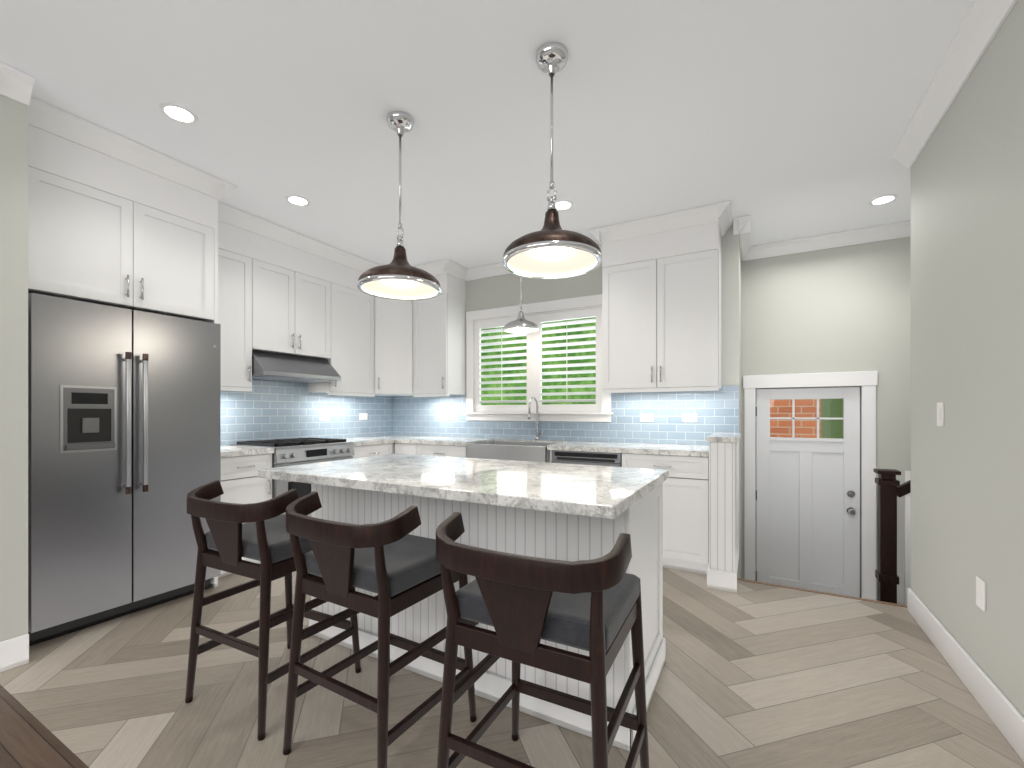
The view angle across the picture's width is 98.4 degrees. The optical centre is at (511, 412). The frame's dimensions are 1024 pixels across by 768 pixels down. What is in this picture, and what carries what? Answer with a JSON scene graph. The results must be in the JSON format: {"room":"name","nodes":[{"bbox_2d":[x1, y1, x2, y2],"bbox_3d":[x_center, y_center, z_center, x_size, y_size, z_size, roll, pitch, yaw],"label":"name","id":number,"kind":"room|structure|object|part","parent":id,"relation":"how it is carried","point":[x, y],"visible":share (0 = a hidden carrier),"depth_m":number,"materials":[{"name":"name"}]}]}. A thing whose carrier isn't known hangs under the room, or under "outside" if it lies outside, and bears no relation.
{"room":"kitchen","nodes":[
{"label":"kitchen","id":0,"kind":"room"},
{"bbox_2d":[0,95,27,641],"bbox_3d":[-2.747,-0.190,2.278,0.890,2.780,0.140,0,0,29],"label":"wall","id":1,"kind":"structure","parent":0,"point":[13,368],"depth_m":2.08,"materials":[{"name":"grey paint"}]},
{"bbox_2d":[28,161,219,322],"bbox_3d":[-2.563,-0.945,2.804,0.698,0.630,0.904,0,0,29],"label":"upper cabinet","id":2,"kind":"object","parent":1,"relation":"attached to","point":[114,219],"depth_m":2.57,"materials":[{"name":"white wood"}]},
{"bbox_2d":[28,101,219,224],"bbox_3d":[-2.564,-1.418,2.805,0.697,0.316,0.950,0,0,29],"label":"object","id":3,"kind":"object","parent":1,"relation":"attached to","point":[56,141],"depth_m":2.56,"materials":[{"name":"white wood"}]},
{"bbox_2d":[0,685,88,767],"bbox_3d":[-1.829,1.225,-0.078,5.010,0.050,3.139,0,0,29],"label":"floor","id":4,"kind":"structure","parent":0,"point":[28,739],"depth_m":1.60,"materials":[{"name":"brown wood"}]},
{"bbox_2d":[216,245,259,390],"bbox_3d":[-2.366,-0.730,3.526,0.348,1.060,0.500,0,0,29],"label":"upper cabinet","id":5,"kind":"object","parent":0,"relation":"attached to","point":[239,321],"depth_m":3.52,"materials":[{"name":"white wood"}]},
{"bbox_2d":[260,257,323,358],"bbox_3d":[-2.088,-0.890,4.030,0.348,0.740,0.765,0,0,29],"label":"upper cabinet","id":6,"kind":"object","parent":0,"relation":"attached to","point":[291,301],"depth_m":3.91,"materials":[{"name":"white wood"}]},
{"bbox_2d":[308,277,375,396],"bbox_3d":[-1.747,-0.730,4.591,0.405,1.060,0.664,0,0,29],"label":"upper cabinet","id":7,"kind":"object","parent":0,"relation":"attached to","point":[349,313],"depth_m":4.48,"materials":[{"name":"white wood"}]},
{"bbox_2d":[0,0,974,268],"bbox_3d":[-0.307,-1.620,1.567,6.090,0.080,7.490,0,0,29],"label":"ceiling","id":8,"kind":"structure","parent":0,"point":[780,120],"depth_m":2.25,"materials":[{"name":"white paint"}]},
{"bbox_2d":[159,102,198,124],"bbox_3d":[-1.760,-1.577,2.339,0.170,0.004,0.170,0,0,29],"label":"recessed light","id":9,"kind":"object","parent":8,"relation":"in","point":[187,116],"visible":1,"depth_m":2.33,"materials":[{"name":"white plastic"}]},
{"bbox_2d":[285,195,309,205],"bbox_3d":[-1.597,-1.577,3.299,0.170,0.004,0.170,0,0,29],"label":"recessed light","id":10,"kind":"object","parent":8,"relation":"in","point":[296,200],"visible":1,"depth_m":3.29,"materials":[{"name":"white"}]},
{"bbox_2d":[357,111,440,300],"bbox_3d":[-0.603,-1.118,2.387,0.439,0.922,0.439,0,0,29],"label":"pendant light","id":11,"kind":"object","parent":8,"relation":"hanging from","point":[399,277],"visible":1,"depth_m":2.35,"materials":[{"name":"brown metal"}]},
{"bbox_2d":[503,276,538,333],"bbox_3d":[0.086,-1.178,4.199,0.337,0.802,0.337,0,0,29],"label":"pendant light","id":12,"kind":"object","parent":8,"relation":"hanging from","point":[520,324],"visible":0.79,"depth_m":4.18,"materials":[{"name":"silver metal"}]},
{"bbox_2d":[502,42,601,278],"bbox_3d":[0.176,-1.118,1.958,0.439,0.922,0.439,0,0,29],"label":"pendant light","id":13,"kind":"object","parent":8,"relation":"hanging from","point":[551,249],"visible":1,"depth_m":1.93,"materials":[{"name":"brown metal"}]},
{"bbox_2d":[555,200,573,210],"bbox_3d":[0.385,-1.577,3.373,0.170,0.004,0.170,0,0,29],"label":"recessed light","id":14,"kind":"object","parent":8,"relation":"in","point":[563,205],"visible":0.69,"depth_m":3.37,"materials":[{"name":"white plastic"}]},
{"bbox_2d":[868,194,897,205],"bbox_3d":[2.758,-1.577,3.288,0.170,0.004,0.170,0,0,29],"label":"recessed light","id":15,"kind":"object","parent":8,"relation":"in","point":[884,199],"visible":1,"depth_m":3.29,"materials":[{"name":"white plastic"}]},
{"bbox_2d":[0,567,1023,767],"bbox_3d":[-0.204,1.225,2.875,5.010,0.050,3.600,0,0,29],"label":"floor","id":16,"kind":"structure","parent":0,"point":[754,675],"depth_m":1.85,"materials":[{"name":"beige wood"}]},
{"bbox_2d":[28,293,220,645],"bbox_3d":[-2.482,0.297,2.760,0.828,1.805,0.890,0,0,29],"label":"fridge","id":17,"kind":"object","parent":16,"relation":"on","point":[124,432],"visible":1,"depth_m":2.48,"materials":[{"name":"silver metal"}]},
{"bbox_2d":[218,455,271,577],"bbox_3d":[-2.261,0.761,3.435,0.618,0.878,0.443,0,0,29],"label":"base cabinet","id":18,"kind":"object","parent":16,"relation":"on","point":[242,482],"depth_m":3.30,"materials":[{"name":"white wood"}]},
{"bbox_2d":[221,445,273,458],"bbox_3d":[-2.251,0.300,3.430,0.642,0.040,0.443,0,0,29],"label":"countertop","id":19,"kind":"structure","parent":18,"relation":"on","point":[228,452],"depth_m":3.34,"materials":[{"name":"white stone"}]},
{"bbox_2d":[185,480,360,740],"bbox_3d":[-1.028,0.750,1.925,0.529,0.901,0.543,0,0,29],"label":"stool","id":20,"kind":"object","parent":16,"relation":"on","point":[228,541],"visible":0.81,"depth_m":1.75,"materials":[{"name":"brown wood"}]},
{"bbox_3d":[-1.023,0.542,1.947,0.464,0.075,0.411,0,0,29],"label":"seat","id":21,"kind":"part","parent":20,"relation":"part of","materials":[{"name":"fabric"}]},
{"bbox_2d":[231,438,354,563],"bbox_3d":[-1.917,0.724,3.938,0.702,0.952,0.761,0,0,29],"label":"range","id":22,"kind":"object","parent":16,"relation":"on","point":[294,451],"visible":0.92,"depth_m":3.69,"materials":[{"name":"silver metal"}]},
{"bbox_2d":[352,443,393,458],"bbox_3d":[-1.654,0.761,4.539,0.618,0.878,0.537,0,0,29],"label":"base cabinet","id":23,"kind":"object","parent":16,"relation":"on","point":[379,449],"depth_m":4.42,"materials":[{"name":"white wood"}]},
{"bbox_2d":[346,435,430,446],"bbox_3d":[-1.486,0.300,4.818,0.642,0.040,1.187,0,0,29],"label":"countertop","id":24,"kind":"structure","parent":23,"relation":"on","point":[368,441],"depth_m":4.56,"materials":[{"name":"white stone"}]},
{"bbox_2d":[283,491,476,767],"bbox_3d":[-0.483,0.750,1.630,0.528,0.901,0.540,0,0,29],"label":"stool","id":25,"kind":"object","parent":16,"relation":"on","point":[393,564],"visible":0.92,"depth_m":1.46,"materials":[{"name":"brown wood"}]},
{"bbox_3d":[-0.468,0.542,1.648,0.460,0.075,0.407,0,0,29],"label":"seat","id":26,"kind":"part","parent":25,"relation":"part of","materials":[{"name":"fabric"}]},
{"bbox_2d":[395,444,422,454],"bbox_3d":[-0.929,0.761,4.836,0.358,0.878,0.618,0,0,29],"label":"base cabinet","id":27,"kind":"object","parent":16,"relation":"on","point":[415,449],"depth_m":4.55,"materials":[{"name":"white wood"}]},
{"bbox_2d":[423,440,506,457],"bbox_3d":[-0.529,0.761,4.616,0.669,0.878,0.618,0,0,29],"label":"base cabinet","id":28,"kind":"object","parent":16,"relation":"on","point":[448,450],"depth_m":4.34,"materials":[{"name":"white wood"}]},
{"bbox_2d":[395,436,494,447],"bbox_3d":[-0.671,0.300,4.680,0.909,0.040,0.642,0,0,29],"label":"countertop","id":29,"kind":"structure","parent":28,"relation":"on","point":[460,442],"depth_m":4.51,"materials":[{"name":"white stone"}]},
{"bbox_2d":[466,440,557,462],"bbox_3d":[0.055,0.413,4.194,0.826,0.243,0.530,0,0,29],"label":"sink","id":30,"kind":"object","parent":28,"relation":"in","point":[519,451],"visible":0.44,"depth_m":3.99,"materials":[{"name":"silver metal"}]},
{"bbox_2d":[302,478,667,751],"bbox_3d":[-0.181,0.761,2.273,1.750,0.878,0.672,0,0,29],"label":"kitchen island","id":31,"kind":"object","parent":16,"relation":"on","point":[531,533],"depth_m":1.86,"materials":[{"name":"white wood"}]},
{"bbox_2d":[258,454,668,521],"bbox_3d":[-0.241,0.300,2.165,1.770,0.040,0.960,0,0,29],"label":"island countertop","id":32,"kind":"structure","parent":31,"relation":"on","point":[576,490],"depth_m":1.85,"materials":[{"name":"white stone"}]},
{"bbox_2d":[436,512,648,767],"bbox_3d":[0.105,0.750,1.294,0.528,0.901,0.538,0,0,29],"label":"stool","id":33,"kind":"object","parent":16,"relation":"on","point":[523,605],"visible":1,"depth_m":1.13,"materials":[{"name":"brown wood"}]},
{"bbox_3d":[0.114,0.542,1.316,0.457,0.075,0.403,0,0,29],"label":"seat","id":34,"kind":"part","parent":33,"relation":"part of","materials":[{"name":"fabric"}]},
{"bbox_2d":[551,450,621,466],"bbox_3d":[0.743,0.762,3.903,0.594,0.875,0.605,0,0,29],"label":"dishwasher","id":35,"kind":"object","parent":16,"relation":"on","point":[590,458],"visible":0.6,"depth_m":3.63,"materials":[{"name":"silver metal"}]},
{"bbox_2d":[619,452,708,573],"bbox_3d":[1.291,0.761,3.614,0.632,0.878,0.618,0,0,29],"label":"base cabinet","id":36,"kind":"object","parent":16,"relation":"on","point":[686,515],"depth_m":3.28,"materials":[{"name":"white wood"}]},
{"bbox_2d":[547,441,708,455],"bbox_3d":[1.008,0.300,3.756,1.264,0.040,0.642,0,0,29],"label":"countertop","id":37,"kind":"structure","parent":36,"relation":"on","point":[587,446],"depth_m":3.54,"materials":[{"name":"white stone"}]},
{"bbox_2d":[528,397,543,439],"bbox_3d":[0.237,0.062,4.367,0.104,0.435,0.222,0,0,29],"label":"faucet","id":38,"kind":"object","parent":37,"relation":"on","point":[529,414],"visible":1,"depth_m":4.43,"materials":[{"name":"silver metal"}]},
{"bbox_2d":[737,578,906,607],"bbox_3d":[2.026,1.216,2.954,0.936,0.039,0.029,0,0,29],"label":"trim","id":39,"kind":"structure","parent":16,"relation":"attached to","point":[856,598],"depth_m":2.92,"materials":[{"name":"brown wood"}]},
{"bbox_2d":[410,225,738,444],"bbox_3d":[0.224,0.135,4.626,3.830,3.430,0.120,0,0,29],"label":"wall","id":40,"kind":"structure","parent":0,"point":[493,292],"depth_m":4.30,"materials":[{"name":"grey paint"}]},
{"bbox_2d":[376,297,411,395],"bbox_3d":[-1.345,-0.730,5.027,0.688,1.060,0.685,0,0,29],"label":"upper cabinet","id":41,"kind":"object","parent":40,"relation":"attached to","point":[393,317],"depth_m":4.82,"materials":[{"name":"white wood"}]},
{"bbox_2d":[412,289,465,396],"bbox_3d":[-0.841,-0.730,4.910,0.510,1.060,0.404,0,0,29],"label":"upper cabinet","id":42,"kind":"object","parent":40,"relation":"attached to","point":[439,322],"depth_m":4.79,"materials":[{"name":"white wood"}]},
{"bbox_2d":[416,261,467,296],"bbox_3d":[-0.808,-1.418,4.924,0.466,0.316,0.347,0,0,29],"label":"soffit","id":43,"kind":"object","parent":40,"relation":"attached to","point":[450,277],"depth_m":4.72,"materials":[{"name":"white"}]},
{"bbox_2d":[466,244,601,280],"bbox_3d":[0.196,-1.523,4.523,1.680,0.106,0.085,0,0,29],"label":"crown molding","id":44,"kind":"structure","parent":40,"relation":"attached to","point":[497,269],"depth_m":4.77,"materials":[{"name":"white wood"}]},
{"bbox_2d":[463,294,612,421],"bbox_3d":[0.234,-0.515,4.592,1.680,1.210,0.170,0,0,29],"label":"window","id":45,"kind":"structure","parent":40,"relation":"in","point":[570,304],"depth_m":4.58,"materials":[{"name":"white wood"}]},
{"bbox_2d":[476,307,600,411],"bbox_3d":[0.231,-0.502,4.586,1.428,1.003,0.066,0,0,29],"label":"window shutters","id":46,"kind":"object","parent":45,"relation":"attached to","point":[535,366],"visible":0.94,"depth_m":4.54,"materials":[{"name":"white wood"}]},
{"bbox_2d":[393,386,738,444],"bbox_3d":[0.196,0.029,4.568,3.821,0.499,0.008,0,0,29],"label":"backsplash","id":47,"kind":"structure","parent":40,"relation":"attached to","point":[716,411],"depth_m":4.12,"materials":[{"name":"blue tile"}]},
{"bbox_2d":[640,413,653,421],"bbox_3d":[1.219,0.048,3.996,0.120,0.075,0.006,0,0,29],"label":"electrical outlet plate","id":48,"kind":"object","parent":47,"relation":"attached to","point":[646,417],"depth_m":3.99,"materials":[{"name":"white plastic"}]},
{"bbox_2d":[682,414,696,421],"bbox_3d":[1.535,0.048,3.823,0.120,0.075,0.006,0,0,29],"label":"electrical outlet plate","id":49,"kind":"object","parent":47,"relation":"attached to","point":[685,417],"depth_m":3.82,"materials":[{"name":"white plastic"}]},
{"bbox_2d":[602,245,721,392],"bbox_3d":[1.270,-0.730,3.779,0.920,1.060,0.348,0,0,29],"label":"upper cabinet","id":50,"kind":"object","parent":40,"relation":"attached to","point":[662,316],"depth_m":3.61,"materials":[{"name":"white wood"}]},
{"bbox_2d":[600,205,723,264],"bbox_3d":[1.271,-1.418,3.779,0.920,0.316,0.347,0,0,29],"label":"crown molding","id":51,"kind":"structure","parent":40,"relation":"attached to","point":[697,228],"depth_m":3.59,"materials":[{"name":"white wood"}]},
{"bbox_2d":[706,239,740,592],"bbox_3d":[1.786,0.135,3.659,0.188,3.430,1.567,0,0,29],"label":"wall","id":52,"kind":"structure","parent":0,"point":[724,570],"depth_m":3.00,"materials":[{"name":"grey paint"}]},
{"bbox_2d":[733,215,751,259],"bbox_3d":[2.035,-1.523,3.876,0.106,0.106,0.726,0,0,29],"label":"crown molding","id":53,"kind":"structure","parent":52,"relation":"attached to","point":[741,225],"depth_m":3.66,"materials":[{"name":"white"}]},
{"bbox_2d":[741,237,910,604],"bbox_3d":[3.201,0.135,3.843,2.140,3.430,0.120,0,0,29],"label":"wall","id":54,"kind":"structure","parent":0,"point":[841,309],"depth_m":3.91,"materials":[{"name":"grey paint"}]},
{"bbox_2d":[756,387,859,597],"bbox_3d":[2.701,0.782,4.065,0.798,2.012,0.117,0,0,29],"label":"door","id":55,"kind":"structure","parent":54,"relation":"in","point":[808,488],"depth_m":4.07,"materials":[{"name":"white paint"}]},
{"bbox_3d":[2.718,0.056,4.097,0.568,0.360,0.004,0,0,29],"label":"glass","id":56,"kind":"part","parent":55,"relation":"part of","materials":[{"name":"clear glass"}]},
{"bbox_2d":[743,371,877,599],"bbox_3d":[2.714,0.723,4.089,1.020,2.155,0.138,0,0,29],"label":"door frame","id":57,"kind":"structure","parent":54,"relation":"attached to","point":[867,381],"depth_m":3.90,"materials":[{"name":"white paint"}]},
{"bbox_2d":[741,221,910,260],"bbox_3d":[3.098,-1.523,3.781,2.020,0.106,0.086,0,0,29],"label":"crown molding","id":58,"kind":"structure","parent":54,"relation":"attached to","point":[901,229],"depth_m":3.91,"materials":[{"name":"white wood"}]},
{"bbox_2d":[905,471,910,481],"bbox_3d":[3.332,0.545,3.697,0.070,0.110,0.006,0,0,29],"label":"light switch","id":59,"kind":"object","parent":54,"relation":"attached to","point":[907,475],"visible":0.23,"depth_m":3.71,"materials":[{"name":"white plastic"}]},
{"bbox_2d":[911,0,1023,716],"bbox_3d":[1.036,0.135,0.057,0.120,3.430,5.900,0,0,29],"label":"wall","id":60,"kind":"structure","parent":0,"point":[967,326],"depth_m":1.89,"materials":[{"name":"grey paint"}]},
{"bbox_2d":[937,402,943,425],"bbox_3d":[2.158,0.010,2.231,0.009,0.120,0.080,0,0,29],"label":"switch plate","id":61,"kind":"object","parent":60,"relation":"attached to","point":[940,413],"visible":1,"depth_m":2.22,"materials":[{"name":"white plastic"}]},
{"bbox_2d":[892,0,1017,168],"bbox_3d":[0.946,-1.523,0.107,0.086,0.106,5.900,0,0,29],"label":"crown molding","id":62,"kind":"structure","parent":60,"relation":"attached to","point":[984,20],"depth_m":1.97,"materials":[{"name":"white"}]},
{"bbox_2d":[976,576,985,611],"bbox_3d":[1.939,0.750,1.829,0.006,0.120,0.075,0,0,29],"label":"electrical outlet plate","id":63,"kind":"object","parent":60,"relation":"attached to","point":[981,593],"visible":0.96,"depth_m":1.82,"materials":[{"name":"white plastic"}]},
{"bbox_3d":[2.858,1.825,3.221,2.140,0.050,1.540,0,0,29],"label":"floor","id":64,"kind":"structure","parent":0,"visible":0},
{"bbox_2d":[873,468,910,605],"bbox_3d":[3.258,0.793,3.176,1.169,2.013,0.933,0,0,29],"label":"stair rail","id":65,"kind":"object","parent":64,"relation":"on","point":[890,488],"visible":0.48,"depth_m":3.03,"materials":[{"name":"brown wood"}]},
{"bbox_3d":[-3.103,-0.165,2.679,0.120,2.830,6.740,0,0,29],"label":"wall","id":66,"kind":"structure","parent":0,"visible":0},
{"bbox_2d":[252,350,340,382],"bbox_3d":[-2.023,-0.405,3.994,0.497,0.221,0.755,0,0,29],"label":"range hood","id":67,"kind":"object","parent":66,"relation":"attached to","point":[277,367],"visible":0.92,"depth_m":3.85,"materials":[{"name":"silver metal"}]},
{"bbox_2d":[220,205,375,284],"bbox_3d":[-2.059,-1.418,4.083,0.347,0.316,1.773,0,0,29],"label":"soffit","id":68,"kind":"object","parent":66,"relation":"attached to","point":[240,232],"depth_m":3.84,"materials":[{"name":"white"}]},
{"bbox_2d":[221,379,392,444],"bbox_3d":[-2.060,-0.120,4.438,0.008,0.799,2.394,0,0,29],"label":"backsplash","id":69,"kind":"structure","parent":66,"relation":"attached to","point":[268,410],"depth_m":4.33,"materials":[{"name":"blue tile"}]},
{"bbox_2d":[320,413,329,420],"bbox_3d":[-1.955,0.048,4.615,0.006,0.075,0.120,0,0,29],"label":"electrical outlet plate","id":70,"kind":"object","parent":69,"relation":"attached to","point":[323,416],"depth_m":4.61,"materials":[{"name":"white plastic"}]},
{"bbox_2d":[359,413,366,419],"bbox_3d":[-1.704,0.048,5.071,0.006,0.075,0.120,0,0,29],"label":"electrical outlet plate","id":71,"kind":"object","parent":69,"relation":"attached to","point":[362,416],"depth_m":5.06,"materials":[{"name":"white plastic"}]},
{"label":"outside","id":72,"kind":"structure","parent":0,"visible":0},
{"bbox_2d":[481,317,595,404],"bbox_3d":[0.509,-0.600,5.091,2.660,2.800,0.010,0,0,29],"label":"garden","id":73,"kind":"object","parent":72,"point":[558,397],"depth_m":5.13,"materials":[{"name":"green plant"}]},
{"bbox_3d":[-2.505,-0.165,-1.429,4.890,2.830,0.120,0,0,29],"label":"wall","id":74,"kind":"structure","parent":0,"visible":0},
{"bbox_2d":[907,588,1023,761],"bbox_3d":[0.974,1.130,0.091,0.019,0.140,5.900,0,0,29],"label":"baseboard","id":75,"kind":"structure","parent":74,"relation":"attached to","point":[1003,713],"depth_m":1.86,"materials":[{"name":"white wood"}]}
]}

